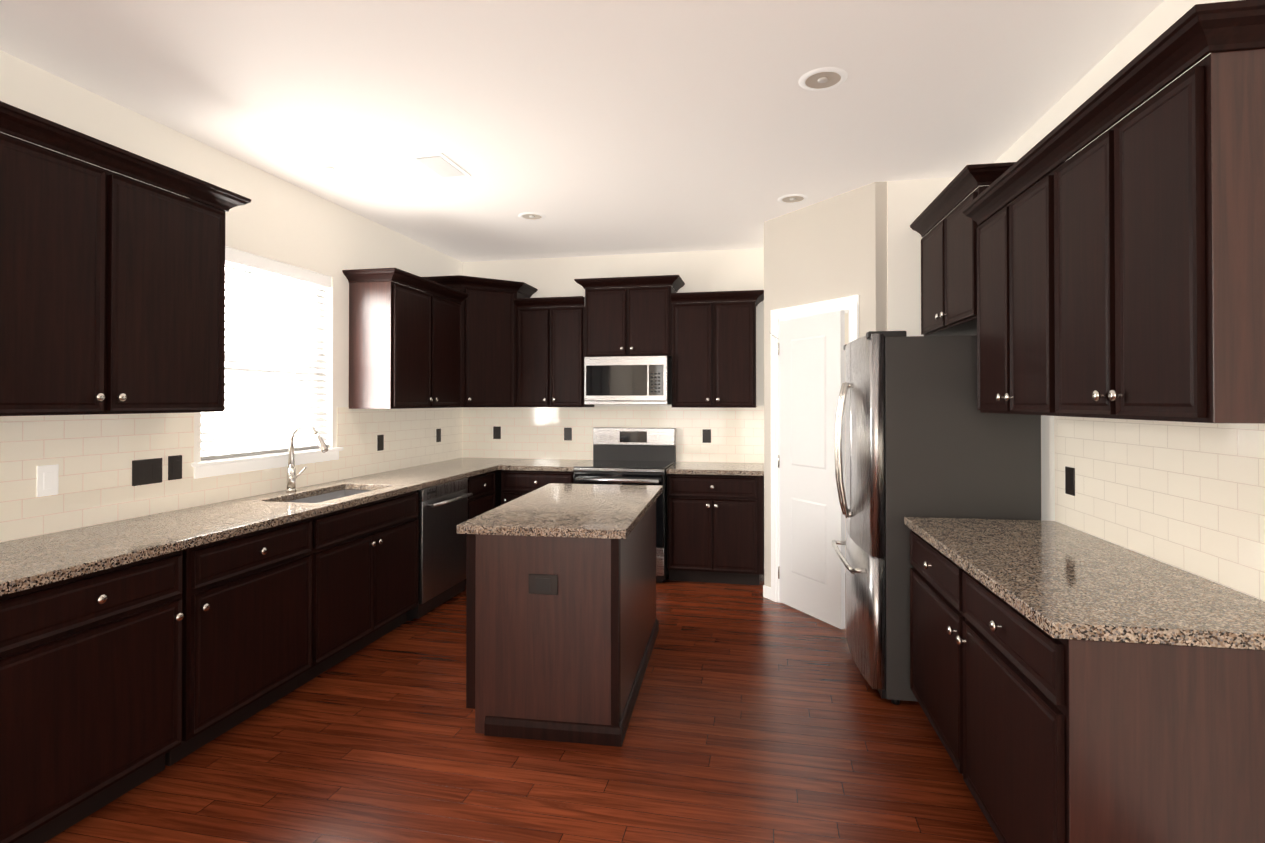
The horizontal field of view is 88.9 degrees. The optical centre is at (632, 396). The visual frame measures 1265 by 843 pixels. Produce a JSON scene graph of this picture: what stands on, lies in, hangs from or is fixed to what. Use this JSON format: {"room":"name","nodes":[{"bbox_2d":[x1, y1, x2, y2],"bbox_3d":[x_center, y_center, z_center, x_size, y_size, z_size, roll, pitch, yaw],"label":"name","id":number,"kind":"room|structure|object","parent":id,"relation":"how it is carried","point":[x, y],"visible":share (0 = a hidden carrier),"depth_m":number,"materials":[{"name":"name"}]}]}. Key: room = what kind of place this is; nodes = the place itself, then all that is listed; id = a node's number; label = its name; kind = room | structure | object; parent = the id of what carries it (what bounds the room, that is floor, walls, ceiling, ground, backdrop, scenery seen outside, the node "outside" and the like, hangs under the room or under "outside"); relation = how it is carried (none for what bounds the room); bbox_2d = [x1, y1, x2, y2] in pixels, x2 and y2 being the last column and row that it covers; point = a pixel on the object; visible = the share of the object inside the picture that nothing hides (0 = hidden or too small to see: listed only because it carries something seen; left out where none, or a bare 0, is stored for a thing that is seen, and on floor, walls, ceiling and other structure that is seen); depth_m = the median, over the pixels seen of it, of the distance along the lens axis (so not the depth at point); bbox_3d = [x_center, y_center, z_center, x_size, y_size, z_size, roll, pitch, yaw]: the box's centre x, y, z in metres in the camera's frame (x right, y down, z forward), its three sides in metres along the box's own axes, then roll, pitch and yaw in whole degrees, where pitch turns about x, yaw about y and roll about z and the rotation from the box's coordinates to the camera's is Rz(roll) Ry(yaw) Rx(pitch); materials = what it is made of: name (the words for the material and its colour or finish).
{"room":"kitchen","nodes":[
{"label":"kitchen","id":0,"kind":"room"},
{"bbox_2d":[0,50,462,542],"bbox_3d":[-2.615,0.069,1.838,0.150,2.790,8.920,0,0,12],"label":"wall","id":1,"kind":"structure","parent":0,"point":[277,219],"depth_m":3.80,"materials":[{"name":"paint"}]},
{"bbox_2d":[0,101,235,415],"bbox_3d":[-2.213,-0.448,2.550,0.344,1.036,1.150,0,0,12],"label":"upper cabinet","id":2,"kind":"object","parent":1,"relation":"attached to","point":[112,292],"depth_m":2.50,"materials":[{"name":"brown wood"}]},
{"bbox_2d":[0,407,462,541],"bbox_3d":[-2.136,0.317,3.753,0.006,0.496,4.969,0,0,12],"label":"wall tile","id":3,"kind":"structure","parent":1,"relation":"attached to","point":[93,456],"depth_m":3.00,"materials":[{"name":"beige tile"}]},
{"bbox_2d":[37,465,57,496],"bbox_3d":[-2.366,0.340,2.611,0.007,0.122,0.078,0,0,12],"label":"outlet","id":4,"kind":"object","parent":3,"relation":"attached to","point":[47,480],"visible":1,"depth_m":2.61,"materials":[{"name":"white plastic"}]},
{"bbox_2d":[132,458,161,485],"bbox_3d":[-2.279,0.353,3.032,0.007,0.118,0.150,0,0,12],"label":"outlet","id":5,"kind":"object","parent":3,"relation":"attached to","point":[146,471],"visible":1,"depth_m":3.02,"materials":[{"name":"black plastic"}]},
{"bbox_2d":[168,455,181,479],"bbox_3d":[-2.249,0.349,3.174,0.007,0.118,0.075,0,0,12],"label":"electrical outlet","id":6,"kind":"object","parent":3,"relation":"attached to","point":[174,467],"visible":1,"depth_m":3.17,"materials":[{"name":"black plastic"}]},
{"bbox_2d":[377,435,383,450],"bbox_3d":[-1.898,0.347,4.863,0.007,0.118,0.075,0,0,12],"label":"electrical outlet","id":7,"kind":"object","parent":3,"relation":"attached to","point":[380,442],"visible":1,"depth_m":4.85,"materials":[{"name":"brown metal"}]},
{"bbox_2d":[436,429,440,441],"bbox_3d":[-1.719,0.344,5.725,0.007,0.118,0.075,0,0,12],"label":"electrical outlet","id":8,"kind":"object","parent":3,"relation":"attached to","point":[438,435],"visible":1,"depth_m":5.71,"materials":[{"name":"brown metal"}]},
{"bbox_2d":[201,263,321,455],"bbox_3d":[-2.237,-0.225,3.861,0.064,1.170,1.030,0,0,12],"label":"window","id":9,"kind":"structure","parent":1,"relation":"in","point":[258,300],"depth_m":3.97,"materials":[{"name":"white glass"}]},
{"bbox_2d":[201,247,330,460],"bbox_3d":[-2.163,-0.235,3.845,0.067,1.146,1.018,0,0,12],"label":"window blind","id":10,"kind":"object","parent":9,"relation":"attached to","point":[238,258],"visible":0.77,"depth_m":3.83,"materials":[{"name":"white plastic"}]},
{"bbox_2d":[192,447,342,478],"bbox_3d":[-2.143,0.381,3.836,0.126,0.081,1.150,0,0,12],"label":"window sill","id":11,"kind":"structure","parent":1,"relation":"attached to","point":[210,468],"depth_m":3.67,"materials":[{"name":"white wood"}]},
{"bbox_2d":[342,268,468,408],"bbox_3d":[-1.688,-0.390,4.935,0.401,0.955,1.106,0,0,12],"label":"upper cabinet","id":12,"kind":"object","parent":1,"relation":"attached to","point":[405,344],"visible":1,"depth_m":4.56,"materials":[{"name":"brown wood"}]},
{"bbox_2d":[422,275,537,406],"bbox_3d":[-1.336,-0.457,5.741,0.761,1.103,0.761,0,0,12],"label":"upper cabinet","id":13,"kind":"object","parent":1,"relation":"attached to","point":[489,348],"visible":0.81,"depth_m":5.57,"materials":[{"name":"brown wood"}]},
{"bbox_2d":[45,573,999,842],"bbox_3d":[-0.492,1.510,1.385,4.486,0.100,9.220,0,0,12],"label":"floor","id":14,"kind":"structure","parent":0,"point":[757,717],"depth_m":2.59,"materials":[{"name":"brown wood"}]},
{"bbox_2d":[0,547,195,842],"bbox_3d":[-2.126,1.029,2.260,0.627,0.876,0.700,0,0,12],"label":"base cabinet","id":15,"kind":"object","parent":14,"relation":"on","point":[117,682],"depth_m":2.19,"materials":[{"name":"black wood"}]},
{"bbox_2d":[196,515,319,749],"bbox_3d":[-1.982,1.035,2.955,0.627,0.876,0.720,0,0,12],"label":"base cabinet","id":16,"kind":"object","parent":14,"relation":"on","point":[258,592],"depth_m":2.88,"materials":[{"name":"black wood"}]},
{"bbox_2d":[320,490,417,673],"bbox_3d":[-1.805,1.041,3.802,0.627,0.876,1.010,0,0,12],"label":"base cabinet","id":17,"kind":"object","parent":14,"relation":"on","point":[369,551],"depth_m":3.68,"materials":[{"name":"black wood"}]},
{"bbox_2d":[0,458,511,595],"bbox_3d":[-1.818,0.583,3.682,0.644,0.038,4.963,0,0,12],"label":"countertop","id":18,"kind":"structure","parent":17,"relation":"on","point":[32,562],"depth_m":2.77,"materials":[{"name":"stone"}]},
{"bbox_2d":[286,424,327,491],"bbox_3d":[-1.919,0.364,3.859,0.275,0.404,0.131,0,0,12],"label":"faucet","id":19,"kind":"object","parent":18,"relation":"on","point":[292,475],"visible":1,"depth_m":3.83,"materials":[{"name":"silver metal"}]},
{"bbox_2d":[288,490,372,502],"bbox_3d":[-1.771,0.704,3.802,0.384,0.200,0.764,0,0,12],"label":"sink basin","id":20,"kind":"object","parent":18,"relation":"in","point":[328,496],"visible":0.1,"depth_m":4.06,"materials":[{"name":"silver metal"}]},
{"bbox_2d":[406,478,472,620],"bbox_3d":[-1.581,1.050,4.628,0.674,0.872,0.670,0,0,12],"label":"dishwasher","id":21,"kind":"object","parent":14,"relation":"on","point":[442,512],"visible":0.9,"depth_m":4.48,"materials":[{"name":"silver metal"}]},
{"bbox_2d":[465,470,500,585],"bbox_3d":[-1.427,1.055,5.545,0.658,0.876,1.158,0,0,12],"label":"base cabinet","id":22,"kind":"object","parent":14,"relation":"on","point":[484,489],"visible":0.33,"depth_m":5.20,"materials":[{"name":"black wood"}]},
{"bbox_2d":[501,470,573,504],"bbox_3d":[-0.738,1.056,5.657,0.645,0.876,0.658,0,0,12],"label":"base cabinet","id":23,"kind":"object","parent":14,"relation":"on","point":[515,484],"visible":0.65,"depth_m":5.39,"materials":[{"name":"black wood"}]},
{"bbox_2d":[500,459,591,471],"bbox_3d":[-0.733,0.599,5.662,0.641,0.038,0.643,0,0,12],"label":"countertop","id":24,"kind":"structure","parent":23,"relation":"on","point":[516,464],"depth_m":5.49,"materials":[{"name":"stone"}]},
{"bbox_2d":[466,501,658,746],"bbox_3d":[-0.285,1.038,3.455,0.770,0.876,1.422,0,0,12],"label":"base cabinet","id":25,"kind":"object","parent":14,"relation":"on","point":[569,662],"visible":0.71,"depth_m":2.79,"materials":[{"name":"black wood"}]},
{"bbox_2d":[529,574,557,594],"bbox_3d":[-0.385,0.809,2.777,0.130,0.085,0.013,0,0,12],"label":"outlet","id":26,"kind":"object","parent":25,"relation":"attached to","point":[543,584],"visible":1,"depth_m":2.77,"materials":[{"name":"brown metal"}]},
{"bbox_2d":[457,483,662,538],"bbox_3d":[-0.285,0.582,3.458,0.820,0.038,1.487,0,0,12],"label":"countertop","id":27,"kind":"structure","parent":25,"relation":"on","point":[605,511],"depth_m":3.12,"materials":[{"name":"stone"}]},
{"bbox_2d":[573,427,675,582],"bbox_3d":[-0.055,0.885,5.461,0.748,1.215,0.747,0,0,12],"label":"range","id":28,"kind":"object","parent":14,"relation":"on","point":[633,456],"visible":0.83,"depth_m":5.50,"materials":[{"name":"silver metal"}]},
{"bbox_2d":[667,474,763,584],"bbox_3d":[0.706,1.053,5.357,0.758,0.876,0.658,0,0,12],"label":"base cabinet","id":29,"kind":"object","parent":14,"relation":"on","point":[715,528],"visible":0.98,"depth_m":5.08,"materials":[{"name":"black wood"}]},
{"bbox_2d":[666,462,763,475],"bbox_3d":[0.705,0.596,5.364,0.761,0.038,0.641,0,0,12],"label":"countertop","id":30,"kind":"structure","parent":29,"relation":"on","point":[719,468],"depth_m":5.17,"materials":[{"name":"stone"}]},
{"bbox_2d":[910,531,948,748],"bbox_3d":[1.540,1.032,2.581,0.685,0.876,0.746,0,0,12],"label":"base cabinet","id":31,"kind":"object","parent":14,"relation":"on","point":[928,572],"depth_m":2.69,"materials":[{"name":"black wood"}]},
{"bbox_2d":[904,517,1264,649],"bbox_3d":[1.458,0.572,2.229,0.692,0.038,1.488,0,0,12],"label":"countertop","id":32,"kind":"structure","parent":31,"relation":"on","point":[1055,579],"depth_m":1.87,"materials":[{"name":"stone"}]},
{"bbox_2d":[832,331,1040,704],"bbox_3d":[1.535,0.582,3.443,0.872,1.789,0.843,0,0,12],"label":"fridge","id":33,"kind":"object","parent":14,"relation":"on","point":[924,437],"visible":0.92,"depth_m":3.07,"materials":[{"name":"grey metal"}]},
{"bbox_2d":[946,559,1264,842],"bbox_3d":[1.390,1.026,1.860,0.685,0.876,0.728,0,0,12],"label":"base cabinet","id":34,"kind":"object","parent":14,"relation":"on","point":[1044,736],"depth_m":1.55,"materials":[{"name":"black wood"}]},
{"bbox_2d":[0,0,1163,261],"bbox_3d":[-0.492,-1.380,1.407,4.486,0.100,9.220,0,0,12],"label":"ceiling","id":35,"kind":"structure","parent":0,"point":[616,126],"depth_m":2.82,"materials":[{"name":"paint"}]},
{"bbox_2d":[311,162,348,173],"bbox_3d":[-1.734,-1.308,3.698,0.196,0.012,0.196,0,0,12],"label":"recessed light","id":36,"kind":"object","parent":35,"relation":"in","point":[329,167],"visible":1,"depth_m":3.69,"materials":[{"name":"white"}]},
{"bbox_2d":[408,153,470,178],"bbox_3d":[-1.087,-1.305,3.666,0.200,0.012,0.360,0,0,12],"label":"ceiling vent","id":37,"kind":"object","parent":35,"relation":"in","point":[441,165],"visible":0.98,"depth_m":3.63,"materials":[{"name":"white"}]},
{"bbox_2d":[518,212,545,219],"bbox_3d":[-0.727,-1.300,4.663,0.196,0.012,0.196,0,0,12],"label":"recessed light","id":38,"kind":"object","parent":35,"relation":"in","point":[531,216],"visible":0.98,"depth_m":4.65,"materials":[{"name":"white"}]},
{"bbox_2d":[778,194,807,203],"bbox_3d":[1.059,-1.303,4.261,0.196,0.012,0.196,0,0,12],"label":"recessed light","id":39,"kind":"object","parent":35,"relation":"in","point":[792,198],"visible":0.98,"depth_m":4.25,"materials":[{"name":"white"}]},
{"bbox_2d":[799,67,847,90],"bbox_3d":[0.792,-1.316,2.682,0.196,0.012,0.196,0,0,12],"label":"recessed light","id":40,"kind":"object","parent":35,"relation":"in","point":[825,78],"visible":1,"depth_m":2.67,"materials":[{"name":"white"}]},
{"bbox_2d":[463,248,848,572],"bbox_3d":[0.432,0.100,5.836,4.486,2.790,0.150,0,0,12],"label":"wall","id":41,"kind":"structure","parent":0,"point":[722,270],"depth_m":5.81,"materials":[{"name":"paint"}]},
{"bbox_2d":[514,296,593,406],"bbox_3d":[-0.694,-0.383,5.791,0.622,0.955,0.401,0,0,12],"label":"upper cabinet","id":42,"kind":"object","parent":41,"relation":"attached to","point":[550,349],"visible":0.94,"depth_m":5.65,"materials":[{"name":"brown wood"}]},
{"bbox_2d":[463,406,763,462],"bbox_3d":[-0.241,0.334,5.894,2.832,0.496,0.006,0,0,12],"label":"wall tile","id":43,"kind":"structure","parent":41,"relation":"attached to","point":[737,435],"depth_m":5.92,"materials":[{"name":"beige tile"}]},
{"bbox_2d":[493,426,500,438],"bbox_3d":[-1.282,0.342,6.104,0.075,0.118,0.007,0,0,12],"label":"electrical outlet","id":44,"kind":"object","parent":43,"relation":"attached to","point":[496,432],"visible":1,"depth_m":6.10,"materials":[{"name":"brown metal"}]},
{"bbox_2d":[564,428,571,439],"bbox_3d":[-0.597,0.346,5.961,0.075,0.118,0.007,0,0,12],"label":"electrical outlet","id":45,"kind":"object","parent":43,"relation":"attached to","point":[567,433],"visible":1,"depth_m":5.96,"materials":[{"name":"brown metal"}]},
{"bbox_2d":[703,429,710,442],"bbox_3d":[0.656,0.349,5.701,0.075,0.118,0.007,0,0,12],"label":"electrical outlet","id":46,"kind":"object","parent":43,"relation":"attached to","point":[706,435],"visible":1,"depth_m":5.70,"materials":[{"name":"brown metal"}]},
{"bbox_2d":[574,275,684,357],"bbox_3d":[-0.017,-0.676,5.652,0.907,0.670,0.401,0,0,12],"label":"upper cabinet","id":47,"kind":"object","parent":41,"relation":"attached to","point":[632,316],"visible":1,"depth_m":5.51,"materials":[{"name":"brown wood"}]},
{"bbox_2d":[584,356,671,404],"bbox_3d":[-0.021,-0.135,5.629,0.715,0.407,0.419,0,0,12],"label":"over-the-range microwave","id":48,"kind":"object","parent":47,"relation":"attached to","point":[627,380],"visible":0.98,"depth_m":5.43,"materials":[{"name":"silver metal"}]},
{"bbox_2d":[670,290,763,407],"bbox_3d":[0.734,-0.385,5.494,0.774,0.955,0.401,0,0,12],"label":"upper cabinet","id":49,"kind":"object","parent":41,"relation":"attached to","point":[713,349],"visible":1,"depth_m":5.36,"materials":[{"name":"brown wood"}]},
{"bbox_2d":[764,182,887,587],"bbox_3d":[1.275,0.089,4.392,0.100,2.790,1.153,0,-1,-30],"label":"wall","id":50,"kind":"structure","parent":0,"point":[835,247],"depth_m":4.29,"materials":[{"name":"paint"}]},
{"bbox_2d":[763,585,770,599],"bbox_3d":[1.225,1.441,4.353,0.013,0.085,1.013,0,-1,-30],"label":"baseboard","id":51,"kind":"structure","parent":50,"relation":"attached to","point":[766,591],"depth_m":4.76,"materials":[{"name":"white wood"}]},
{"bbox_2d":[770,310,844,628],"bbox_3d":[1.170,0.463,4.376,0.466,2.018,0.520,0,0,12],"label":"pantry door","id":52,"kind":"structure","parent":50,"relation":"in","point":[811,567],"depth_m":4.32,"materials":[{"name":"white wood"}]},
{"bbox_2d":[771,295,858,602],"bbox_3d":[1.258,0.425,4.399,0.119,2.117,0.794,0,-1,-30],"label":"door frame","id":53,"kind":"structure","parent":50,"relation":"attached to","point":[849,305],"depth_m":4.67,"materials":[{"name":"white wood"}]},
{"bbox_2d":[887,177,978,335],"bbox_3d":[1.818,0.085,3.908,0.525,2.790,0.100,0,0,12],"label":"wall","id":54,"kind":"structure","parent":0,"point":[909,202],"depth_m":3.90,"materials":[{"name":"paint"}]},
{"bbox_2d":[988,0,1263,600],"bbox_3d":[1.587,0.063,1.118,0.301,2.790,9.223,0,0,12],"label":"wall","id":55,"kind":"structure","parent":0,"point":[1155,23],"depth_m":2.68,"materials":[{"name":"paint"}]},
{"bbox_2d":[910,162,1062,335],"bbox_3d":[1.772,-0.695,3.332,0.435,0.670,1.016,0,0,12],"label":"upper cabinet","id":56,"kind":"object","parent":55,"relation":"attached to","point":[949,274],"visible":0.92,"depth_m":3.28,"materials":[{"name":"brown wood"}]},
{"bbox_2d":[970,144,1037,414],"bbox_3d":[1.678,-0.393,2.537,0.395,0.926,0.746,0,0,12],"label":"upper cabinet","id":57,"kind":"object","parent":55,"relation":"attached to","point":[1007,242],"depth_m":2.56,"materials":[{"name":"brown wood"}]},
{"bbox_2d":[1038,4,1264,423],"bbox_3d":[1.527,-0.399,1.811,0.395,0.926,0.737,0,0,12],"label":"upper cabinet","id":58,"kind":"object","parent":55,"relation":"attached to","point":[1121,269],"depth_m":1.62,"materials":[{"name":"brown wood"}]},
{"bbox_2d":[1054,416,1264,600],"bbox_3d":[1.774,0.304,2.161,0.058,0.496,1.504,0,0,12],"label":"wall tile","id":59,"kind":"structure","parent":55,"relation":"attached to","point":[1188,496],"depth_m":2.10,"materials":[{"name":"beige tile"}]},
{"bbox_2d":[1065,466,1074,495],"bbox_3d":[1.871,0.361,2.760,0.009,0.118,0.075,0,0,12],"label":"electrical outlet","id":60,"kind":"object","parent":59,"relation":"attached to","point":[1069,480],"visible":1,"depth_m":2.75,"materials":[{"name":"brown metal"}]}
]}

